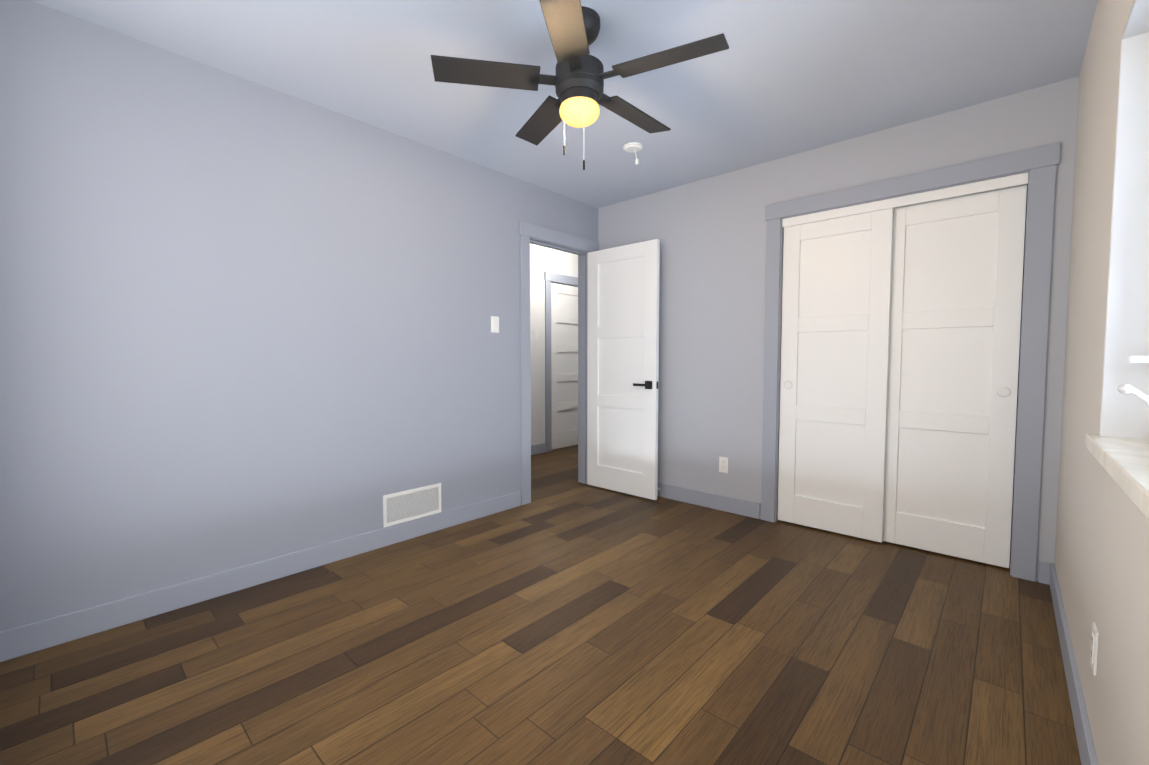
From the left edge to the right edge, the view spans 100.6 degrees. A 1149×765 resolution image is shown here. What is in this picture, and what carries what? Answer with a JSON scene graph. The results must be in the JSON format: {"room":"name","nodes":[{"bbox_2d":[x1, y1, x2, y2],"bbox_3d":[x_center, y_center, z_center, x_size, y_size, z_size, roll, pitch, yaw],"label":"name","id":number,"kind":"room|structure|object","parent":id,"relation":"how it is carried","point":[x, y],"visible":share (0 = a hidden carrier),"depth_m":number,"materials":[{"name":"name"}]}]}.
{"room":"empty bedroom","nodes":[
{"label":"empty bedroom","id":0,"kind":"room"},
{"bbox_2d":[0,0,597,631],"bbox_3d":[-0.341,-0.290,3.748,0.120,2.440,5.940,3,4,42],"label":"wall","id":1,"kind":"structure","parent":0,"point":[244,322],"depth_m":2.21,"materials":[{"name":"paint"}]},
{"bbox_2d":[0,491,519,661],"bbox_3d":[-1.303,0.931,2.651,0.016,0.110,2.635,3,4,42],"label":"baseboard","id":2,"kind":"structure","parent":1,"relation":"attached to","point":[38,635],"depth_m":2.23,"materials":[{"name":"grey wood"}]},
{"bbox_2d":[383,483,440,526],"bbox_3d":[-1.004,0.760,2.977,0.008,0.192,0.390,3,4,42],"label":"air vent","id":3,"kind":"object","parent":1,"relation":"in","point":[407,505],"visible":1,"depth_m":2.96,"materials":[{"name":"white plastic"}]},
{"bbox_2d":[491,316,498,332],"bbox_3d":[-0.564,-0.413,3.397,0.014,0.115,0.070,3,4,42],"label":"light switch","id":4,"kind":"object","parent":1,"relation":"attached to","point":[494,324],"visible":1,"depth_m":3.39,"materials":[{"name":"white plastic"}]},
{"bbox_2d":[518,220,598,504],"bbox_3d":[-0.152,-0.149,3.962,0.160,2.137,0.914,3,4,42],"label":"door frame","id":5,"kind":"structure","parent":1,"relation":"attached to","point":[580,247],"depth_m":3.70,"materials":[{"name":"grey wood"}]},
{"bbox_2d":[587,239,659,499],"bbox_3d":[0.379,-0.099,3.928,0.714,2.015,0.127,3,4,42],"label":"bedroom door","id":6,"kind":"structure","parent":1,"relation":"in","point":[622,362],"depth_m":3.90,"materials":[{"name":"white wood"}]},
{"bbox_2d":[0,445,1080,764],"bbox_3d":[0.225,1.004,3.296,4.910,0.100,5.980,3,4,42],"label":"floor","id":7,"kind":"structure","parent":0,"point":[564,617],"depth_m":1.77,"materials":[{"name":"brown wood"}]},
{"bbox_2d":[530,243,577,445],"bbox_3d":[-0.833,-0.363,5.210,0.120,2.440,4.440,3,4,42],"label":"wall","id":8,"kind":"structure","parent":0,"point":[544,259],"depth_m":5.58,"materials":[{"name":"paint"}]},
{"bbox_2d":[533,329,537,338],"bbox_3d":[-0.447,-0.559,5.525,0.014,0.115,0.070,3,4,42],"label":"light switch","id":9,"kind":"object","parent":8,"relation":"attached to","point":[535,333],"visible":1,"depth_m":5.52,"materials":[{"name":"white plastic"}]},
{"bbox_2d":[531,443,544,454],"bbox_3d":[-1.277,0.830,4.682,0.014,0.110,2.735,3,4,42],"label":"baseboard","id":10,"kind":"structure","parent":8,"relation":"attached to","point":[538,449],"depth_m":5.59,"materials":[{"name":"grey wood"}]},
{"bbox_2d":[544,272,577,451],"bbox_3d":[-0.086,-0.253,6.037,0.160,2.137,0.934,3,4,42],"label":"door frame","id":11,"kind":"structure","parent":8,"relation":"attached to","point":[549,278],"depth_m":5.69,"materials":[{"name":"grey wood"}]},
{"bbox_2d":[551,283,577,449],"bbox_3d":[-0.039,-0.200,5.997,0.081,2.012,0.718,3,4,42],"label":"hall door","id":12,"kind":"structure","parent":8,"relation":"in","point":[564,357],"depth_m":5.92,"materials":[{"name":"white wood"}]},
{"bbox_2d":[30,0,1097,207],"bbox_3d":[0.225,-1.533,3.170,4.910,0.100,5.980,3,4,42],"label":"ceiling","id":13,"kind":"structure","parent":0,"point":[778,79],"depth_m":2.15,"materials":[{"name":"paint"}]},
{"bbox_2d":[431,0,728,169],"bbox_3d":[0.045,-1.145,1.908,1.100,0.634,1.059,3,4,42],"label":"ceiling fan","id":14,"kind":"object","parent":13,"relation":"hanging from","point":[577,80],"visible":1,"depth_m":1.81,"materials":[{"name":"black"}]},
{"bbox_2d":[623,142,642,164],"bbox_3d":[0.365,-1.416,2.980,0.120,0.115,0.120,3,4,42],"label":"smoke detector","id":15,"kind":"object","parent":13,"relation":"attached to","point":[633,147],"visible":1,"depth_m":2.96,"materials":[{"name":"white plastic"}]},
{"bbox_2d":[598,76,1078,580],"bbox_3d":[1.410,-0.265,3.249,3.140,2.440,0.120,3,4,42],"label":"wall","id":16,"kind":"structure","parent":0,"point":[710,233],"depth_m":3.35,"materials":[{"name":"paint"}]},
{"bbox_2d":[657,483,759,518],"bbox_3d":[0.748,0.873,3.819,1.473,0.110,0.014,3,4,42],"label":"baseboard","id":17,"kind":"structure","parent":16,"relation":"attached to","point":[714,501],"depth_m":3.56,"materials":[{"name":"grey wood"}]},
{"bbox_2d":[719,456,728,472],"bbox_3d":[1.093,0.603,3.494,0.070,0.115,0.008,3,4,42],"label":"electrical outlet","id":18,"kind":"object","parent":16,"relation":"attached to","point":[723,464],"visible":1,"depth_m":3.49,"materials":[{"name":"white plastic"}]},
{"bbox_2d":[778,208,893,542],"bbox_3d":[1.628,-0.039,3.030,0.612,1.985,0.034,3,4,42],"label":"closet door","id":19,"kind":"structure","parent":16,"relation":"in","point":[836,298],"depth_m":3.00,"materials":[{"name":"wood"}]},
{"bbox_2d":[782,172,1027,227],"bbox_3d":[1.848,-1.038,2.800,1.182,0.053,0.096,3,4,42],"label":"trim","id":20,"kind":"structure","parent":16,"relation":"attached to","point":[971,188],"depth_m":2.68,"materials":[{"name":"white wood"}]},
{"bbox_2d":[761,142,1059,581],"bbox_3d":[1.853,-0.099,2.853,1.394,2.147,0.160,3,4,42],"label":"trim","id":21,"kind":"structure","parent":16,"relation":"attached to","point":[1038,164],"depth_m":2.41,"materials":[{"name":"grey wood"}]},
{"bbox_2d":[883,185,1026,567],"bbox_3d":[2.074,-0.021,2.678,0.612,1.985,0.034,3,4,42],"label":"closet door","id":22,"kind":"structure","parent":16,"relation":"in","point":[956,303],"depth_m":2.64,"materials":[{"name":"wood"}]},
{"bbox_2d":[1011,185,1027,535],"bbox_3d":[2.301,-0.270,3.337,1.260,2.440,0.050,3,4,42],"label":"door frame","id":23,"kind":"structure","parent":0,"point":[1019,362],"depth_m":2.92,"materials":[{"name":"blue"}]},
{"bbox_2d":[1054,0,1148,764],"bbox_3d":[1.196,-0.146,0.850,0.220,2.440,3.720,3,4,42],"label":"wall","id":24,"kind":"structure","parent":0,"point":[1101,562],"depth_m":1.44,"materials":[{"name":"paint"}]},
{"bbox_2d":[1038,560,1097,764],"bbox_3d":[1.140,1.011,1.039,0.040,0.110,3.600,3,4,42],"label":"baseboard","id":25,"kind":"structure","parent":24,"relation":"attached to","point":[1047,571],"depth_m":1.58,"materials":[{"name":"grey wood"}]},
{"bbox_2d":[1090,622,1098,675],"bbox_3d":[1.394,0.714,1.281,0.008,0.115,0.070,3,4,42],"label":"electrical outlet","id":26,"kind":"object","parent":24,"relation":"attached to","point":[1094,647],"visible":1,"depth_m":1.27,"materials":[{"name":"white plastic"}]},
{"bbox_2d":[1085,434,1148,519],"bbox_3d":[1.175,0.194,0.944,0.134,0.042,1.134,3,4,42],"label":"window sill","id":27,"kind":"structure","parent":24,"relation":"attached to","point":[1124,463],"depth_m":1.04,"materials":[{"name":"stone"}]},
{"bbox_2d":[1100,0,1148,441],"bbox_3d":[1.196,-0.370,0.879,0.174,1.115,1.100,3,4,42],"label":"window unit","id":28,"kind":"structure","parent":24,"relation":"in","point":[1127,389],"depth_m":1.31,"materials":[{"name":"white plastic"}]}
]}

